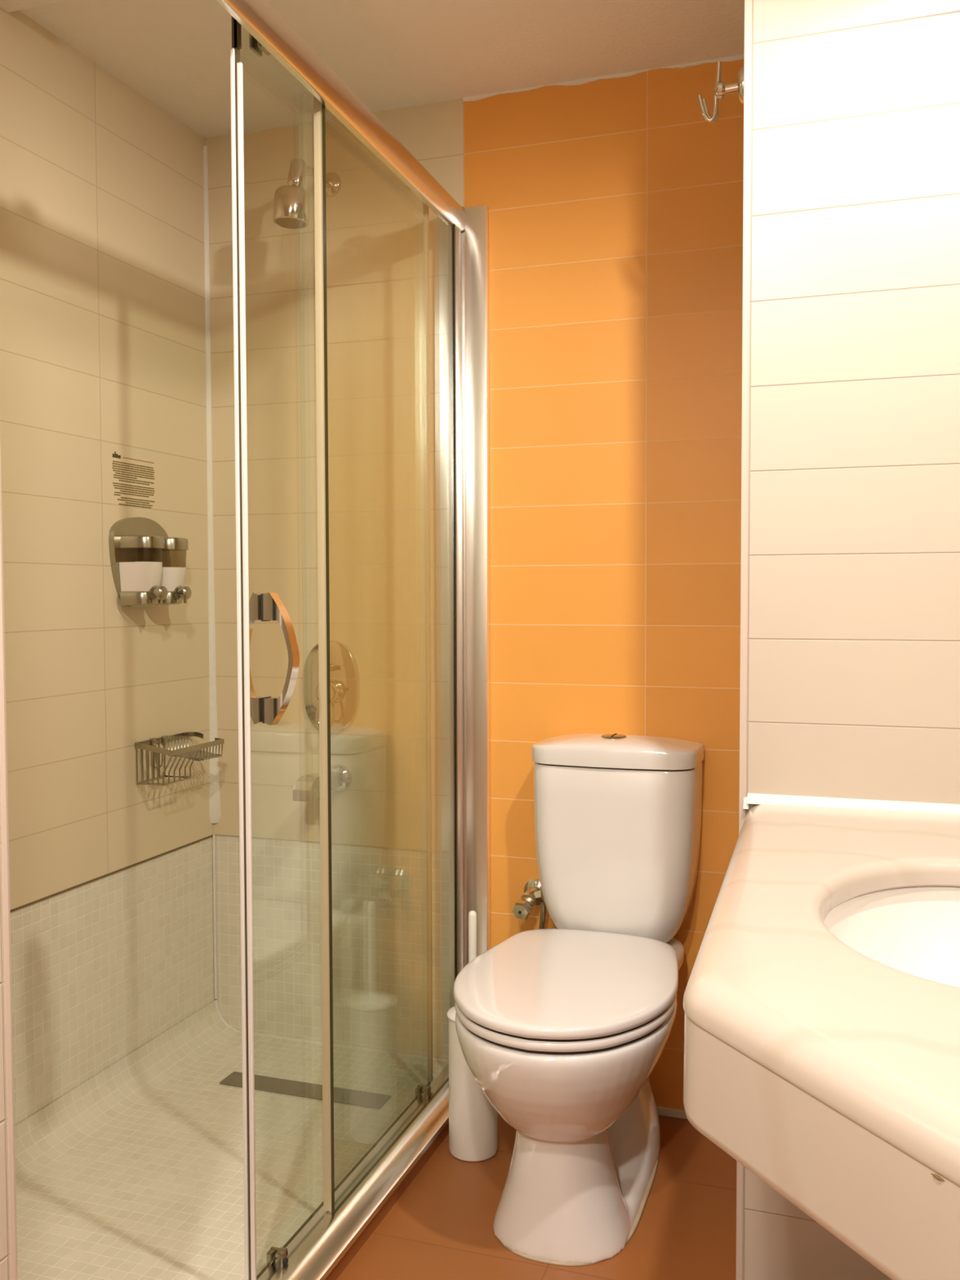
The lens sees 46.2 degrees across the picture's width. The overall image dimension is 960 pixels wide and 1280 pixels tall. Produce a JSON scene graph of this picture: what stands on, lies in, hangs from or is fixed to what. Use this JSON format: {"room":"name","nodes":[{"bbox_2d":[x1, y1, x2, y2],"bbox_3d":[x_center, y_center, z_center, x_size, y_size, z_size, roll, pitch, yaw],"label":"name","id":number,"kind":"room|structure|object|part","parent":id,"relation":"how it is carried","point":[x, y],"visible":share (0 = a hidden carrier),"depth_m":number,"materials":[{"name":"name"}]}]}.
{"room":"bathroom","nodes":[
{"label":"bathroom","id":0,"kind":"room"},
{"bbox_2d":[0,788,10,1279],"bbox_3d":[-1.232,0.016,0.138,0.871,2.272,2.262,1,3,19],"label":"wall","id":1,"kind":"structure","parent":0,"point":[5,1260],"depth_m":1.08,"materials":[{"name":"beige tile"}]},
{"bbox_2d":[0,436,17,1279],"bbox_3d":[-0.477,-0.025,1.077,0.051,2.272,0.014,1,3,19],"label":"trim","id":2,"kind":"structure","parent":1,"relation":"attached to","point":[3,755],"depth_m":1.08,"materials":[{"name":"silver metal"}]},
{"bbox_2d":[324,1122,448,1279],"bbox_3d":[-0.282,1.056,1.885,0.071,0.042,1.593,1,3,19],"label":"trim","id":3,"kind":"structure","parent":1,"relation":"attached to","point":[378,1218],"depth_m":2.09,"materials":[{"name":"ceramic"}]},
{"bbox_2d":[215,0,490,1279],"bbox_3d":[-0.288,0.038,1.855,0.122,2.008,1.571,1,3,19],"label":"shower door frame","id":4,"kind":"structure","parent":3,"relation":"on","point":[315,1249],"depth_m":2.07,"materials":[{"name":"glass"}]},
{"bbox_3d":[-0.360,0.029,1.781,0.034,0.208,0.022,1,3,19],"label":"handle","id":5,"kind":"part","parent":4,"relation":"part of","materials":[{"name":"silver metal"}]},
{"bbox_2d":[260,593,270,621],"bbox_3d":[-0.337,-0.051,1.769,0.003,0.043,0.024,1,3,19],"label":"washer","id":6,"kind":"object","parent":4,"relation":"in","point":[264,597],"depth_m":1.76,"materials":[{"name":"silver metal"}]},
{"bbox_2d":[262,696,271,723],"bbox_3d":[-0.336,0.110,1.776,0.003,0.040,0.024,1,3,19],"label":"washer","id":7,"kind":"object","parent":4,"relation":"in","point":[266,701],"depth_m":1.76,"materials":[{"name":"silver metal"}]},
{"bbox_3d":[-0.312,0.029,1.764,0.054,0.208,0.022,1,3,19],"label":"handle","id":8,"kind":"part","parent":4,"relation":"part of","materials":[{"name":"silver metal"}]},
{"bbox_3d":[-0.279,-0.925,1.800,0.022,0.080,1.552,1,3,18],"label":"rail","id":9,"kind":"part","parent":4,"relation":"part of","materials":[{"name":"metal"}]},
{"bbox_3d":[-0.237,0.017,2.079,0.006,1.950,0.759,1,3,19],"label":"sliding door","id":10,"kind":"part","parent":4,"relation":"part of","materials":[{"name":"clear glass"}]},
{"bbox_3d":[-0.159,0.029,2.232,0.006,1.932,0.629,1,3,19],"label":"fixed pane","id":11,"kind":"part","parent":4,"relation":"part of","materials":[{"name":"clear glass"}]},
{"bbox_2d":[0,8,215,1126],"bbox_3d":[-0.976,-0.066,2.080,0.100,2.272,1.783,1,3,19],"label":"wall","id":12,"kind":"structure","parent":0,"point":[103,325],"depth_m":2.39,"materials":[{"name":"beige tile"}]},
{"bbox_2d":[0,0,66,12],"bbox_3d":[-0.748,-1.191,2.020,0.346,0.020,0.112,1,3,19],"label":"trim","id":13,"kind":"structure","parent":12,"relation":"attached to","point":[8,6],"depth_m":2.09,"materials":[{"name":"paint"}]},
{"bbox_2d":[9,835,213,912],"bbox_3d":[-0.929,0.524,2.089,0.004,0.005,1.583,1,3,19],"label":"trim","id":14,"kind":"structure","parent":12,"relation":"attached to","point":[208,837],"depth_m":2.43,"materials":[{"name":"metal"}]},
{"bbox_2d":[112,451,154,508],"bbox_3d":[-0.772,-0.355,2.512,0.001,0.114,0.152,1,3,19],"label":"notice","id":15,"kind":"object","parent":12,"relation":"attached to","point":[116,455],"visible":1,"depth_m":2.51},
{"bbox_2d":[108,517,191,606],"bbox_3d":[-0.720,-0.174,2.512,0.102,0.200,0.205,1,3,19],"label":"soap dispenser","id":16,"kind":"object","parent":12,"relation":"attached to","point":[140,548],"visible":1,"depth_m":2.45,"materials":[{"name":"silver metal"}]},
{"bbox_3d":[-0.735,-0.214,2.465,0.078,0.027,0.087,1,3,19],"label":"tank lid","id":17,"kind":"part","parent":16,"relation":"part of","materials":[{"name":"silver metal"}]},
{"bbox_3d":[-0.707,-0.103,2.463,0.043,0.047,0.044,1,3,19],"label":"push knob","id":18,"kind":"part","parent":16,"relation":"part of","materials":[{"name":"silver metal"}]},
{"bbox_3d":[-0.705,-0.218,2.552,0.078,0.027,0.087,1,3,19],"label":"tank lid","id":19,"kind":"part","parent":16,"relation":"part of","materials":[{"name":"silver metal"}]},
{"bbox_3d":[-0.677,-0.107,2.550,0.043,0.047,0.044,1,3,19],"label":"push knob","id":20,"kind":"part","parent":16,"relation":"part of","materials":[{"name":"silver metal"}]},
{"bbox_2d":[134,731,223,786],"bbox_3d":[-0.693,0.272,2.608,0.100,0.097,0.213,1,3,19],"label":"basket","id":21,"kind":"object","parent":12,"relation":"attached to","point":[193,753],"visible":1,"depth_m":2.58,"materials":[{"name":"silver metal"}]},
{"bbox_2d":[14,1000,448,1279],"bbox_3d":[-0.616,0.987,1.993,0.663,0.075,1.607,1,3,19],"label":"floor","id":22,"kind":"structure","parent":0,"point":[135,1172],"depth_m":2.23,"materials":[{"name":"tile"}]},
{"bbox_2d":[219,1071,391,1109],"bbox_3d":[-0.392,1.000,2.505,0.394,0.004,0.062,1,3,19],"label":"drain cover","id":23,"kind":"object","parent":22,"relation":"on","point":[344,1095],"visible":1,"depth_m":2.50,"materials":[{"name":"metal"}]},
{"bbox_2d":[18,0,744,137],"bbox_3d":[-0.351,-1.171,0.676,2.166,0.050,3.945,1,3,19],"label":"ceiling","id":24,"kind":"structure","parent":0,"point":[391,54],"depth_m":2.30,"materials":[{"name":"paint"}]},
{"bbox_2d":[204,58,743,1110],"bbox_3d":[0.274,-0.089,2.542,2.166,2.272,0.100,1,3,19],"label":"wall","id":25,"kind":"structure","parent":0,"point":[615,207],"depth_m":2.57,"materials":[{"name":"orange tile"}]},
{"bbox_2d":[203,145,221,823],"bbox_3d":[-0.667,-0.376,2.788,0.023,1.673,0.021,1,3,19],"label":"trim","id":26,"kind":"structure","parent":25,"relation":"attached to","point":[215,813],"depth_m":2.80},
{"bbox_2d":[272,158,342,229],"bbox_3d":[-0.391,-1.009,2.552,0.080,0.181,0.235,1,3,19],"label":"shower","id":27,"kind":"object","parent":25,"relation":"attached to","point":[291,203],"visible":0.87,"depth_m":2.47,"materials":[{"name":"silver metal"}]},
{"bbox_3d":[-0.379,-1.058,2.570,0.019,0.045,0.171,0,2,15],"label":"arm","id":28,"kind":"part","parent":27,"relation":"part of","materials":[{"name":"silver metal"}]},
{"bbox_2d":[293,764,351,801],"bbox_3d":[-0.368,0.337,2.635,0.067,0.066,0.172,1,3,19],"label":"spout","id":29,"kind":"object","parent":25,"relation":"attached to","point":[306,788],"visible":0.84,"depth_m":2.58,"materials":[{"name":"silver metal"}]},
{"bbox_3d":[-0.378,0.338,2.632,0.050,0.052,0.160,1,3,19],"label":"spout","id":30,"kind":"part","parent":29,"relation":"part of","materials":[{"name":"silver metal"}]},
{"bbox_2d":[212,834,448,1062],"bbox_3d":[-0.367,0.745,2.745,0.652,0.504,0.011,1,3,19],"label":"trim","id":31,"kind":"structure","parent":25,"relation":"attached to","point":[224,1021],"depth_m":2.83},
{"bbox_2d":[302,640,359,733],"bbox_3d":[-0.366,0.114,2.686,0.148,0.224,0.057,1,3,19],"label":"shower mixer","id":32,"kind":"object","parent":25,"relation":"attached to","point":[344,681],"visible":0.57,"depth_m":2.69,"materials":[{"name":"silver metal"}]},
{"bbox_3d":[-0.360,0.125,2.679,0.060,0.060,0.041,1,3,19],"label":"control knob","id":33,"kind":"part","parent":32,"relation":"part of","materials":[{"name":"silver metal"}]},
{"bbox_3d":[-0.354,0.166,2.668,0.071,0.103,0.027,0,2,-6],"label":"lever","id":34,"kind":"part","parent":32,"relation":"part of","materials":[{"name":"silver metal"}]},
{"bbox_2d":[511,878,546,928],"bbox_3d":[0.115,0.602,2.512,0.067,0.112,0.115,1,3,19],"label":"angle valve","id":35,"kind":"object","parent":25,"relation":"attached to","point":[532,895],"visible":0.84,"depth_m":2.49,"materials":[{"name":"silver metal"}]},
{"bbox_3d":[0.094,0.593,2.481,0.044,0.039,0.043,1,3,19],"label":"knob","id":36,"kind":"part","parent":35,"relation":"part of","materials":[{"name":"silver metal"}]},
{"bbox_2d":[462,54,743,101],"bbox_3d":[0.286,-1.217,2.435,0.684,0.010,0.006,1,3,19],"label":"trim","id":37,"kind":"structure","parent":25,"relation":"attached to","point":[740,56],"depth_m":2.44,"materials":[{"name":"paint"}]},
{"bbox_2d":[656,1106,687,1119],"bbox_3d":[0.325,1.041,2.515,0.613,0.017,0.008,1,3,19],"label":"baseboard","id":38,"kind":"structure","parent":25,"relation":"attached to","point":[663,1111],"depth_m":2.48,"materials":[{"name":"beige wood"}]},
{"bbox_2d":[337,1111,736,1279],"bbox_3d":[-0.074,1.152,0.680,1.595,0.050,3.945,1,3,19],"label":"floor","id":39,"kind":"structure","parent":0,"point":[441,1226],"depth_m":2.05,"materials":[{"name":"tile"}]},
{"bbox_2d":[446,910,497,1161],"bbox_3d":[-0.015,0.807,2.321,0.107,0.502,0.107,1,3,19],"label":"toilet brush","id":40,"kind":"object","parent":39,"relation":"on","point":[473,1119],"visible":0.52,"depth_m":2.29,"materials":[{"name":"white plastic"}]},
{"bbox_3d":[-0.015,0.762,2.319,0.107,0.024,0.107,1,3,19],"label":"lid","id":41,"kind":"part","parent":40,"relation":"part of","materials":[{"name":"white plastic"}]},
{"bbox_3d":[-0.015,0.657,2.315,0.017,0.202,0.017,1,3,19],"label":"brush handle","id":42,"kind":"part","parent":40,"relation":"part of","materials":[{"name":"white plastic"}]},
{"bbox_2d":[453,733,704,1266],"bbox_3d":[0.192,0.637,2.163,0.399,0.855,0.718,1,3,19],"label":"toilet","id":43,"kind":"object","parent":39,"relation":"on","point":[563,1028],"visible":1,"depth_m":2.06,"materials":[{"name":"white ceramic"}]},
{"bbox_3d":[0.165,0.648,2.083,0.394,0.017,0.542,1,3,19],"label":"seat","id":44,"kind":"part","parent":43,"relation":"part of","materials":[{"name":"white plastic"}]},
{"bbox_3d":[0.165,0.623,2.082,0.399,0.024,0.549,1,3,19],"label":"lid","id":45,"kind":"part","parent":43,"relation":"part of","materials":[{"name":"white plastic"}]},
{"bbox_3d":[0.191,0.858,2.167,0.387,0.412,0.698,1,3,19],"label":"bowl","id":46,"kind":"part","parent":43,"relation":"part of","materials":[{"name":"white ceramic"}]},
{"bbox_3d":[0.288,0.230,2.394,0.351,0.056,0.186,1,3,19],"label":"cistern lid","id":47,"kind":"part","parent":43,"relation":"part of","materials":[{"name":"white ceramic"}]},
{"bbox_2d":[742,0,959,1279],"bbox_3d":[0.851,-0.067,1.974,0.707,2.272,0.602,1,3,19],"label":"wall partition","id":48,"kind":"structure","parent":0,"point":[853,578],"depth_m":1.74,"materials":[{"name":"beige tile"}]},
{"bbox_2d":[697,61,743,123],"bbox_3d":[0.422,-0.939,1.931,0.095,0.097,0.062,1,3,19],"label":"robe hook","id":49,"kind":"object","parent":48,"relation":"attached to","point":[721,90],"visible":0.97,"depth_m":1.92,"materials":[{"name":"silver metal"}]},
{"bbox_3d":[0.394,-0.939,1.935,0.041,0.097,0.014,1,3,19],"label":"hook arm","id":50,"kind":"part","parent":49,"relation":"part of","materials":[{"name":"silver metal"}]},
{"bbox_3d":[0.404,-0.941,1.947,0.021,0.084,0.042,-2,3,-29],"label":"hook arm","id":51,"kind":"part","parent":49,"relation":"part of","materials":[{"name":"silver metal"}]},
{"bbox_3d":[0.425,-0.942,1.928,0.049,0.031,0.031,1,3,19],"label":"stem","id":52,"kind":"part","parent":49,"relation":"part of","materials":[{"name":"silver metal"}]},
{"bbox_3d":[0.454,-0.944,1.920,0.028,0.062,0.062,1,3,19],"label":"wall plate","id":53,"kind":"part","parent":49,"relation":"part of","materials":[{"name":"silver metal"}]},
{"bbox_2d":[736,0,751,1279],"bbox_3d":[0.424,-0.059,1.806,0.010,2.272,0.012,1,3,19],"label":"trim","id":54,"kind":"structure","parent":48,"relation":"attached to","point":[747,55],"depth_m":1.79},
{"bbox_3d":[0.614,0.002,0.343,0.100,2.272,3.845,1,3,19],"label":"wall","id":55,"kind":"structure","parent":0,"visible":0},
{"bbox_2d":[683,793,959,1279],"bbox_3d":[0.469,0.351,1.014,0.601,0.143,1.494,1,3,19],"label":"countertop","id":56,"kind":"structure","parent":55,"relation":"attached to","point":[829,1071],"depth_m":0.91,"materials":[{"name":"beige stone"}]},
{"bbox_2d":[823,886,959,987],"bbox_3d":[0.532,0.397,1.184,0.353,0.150,0.514,1,3,19],"label":"washbasin","id":57,"kind":"object","parent":56,"relation":"in","point":[915,931],"visible":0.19,"depth_m":1.40,"materials":[{"name":"white ceramic"}]}
]}

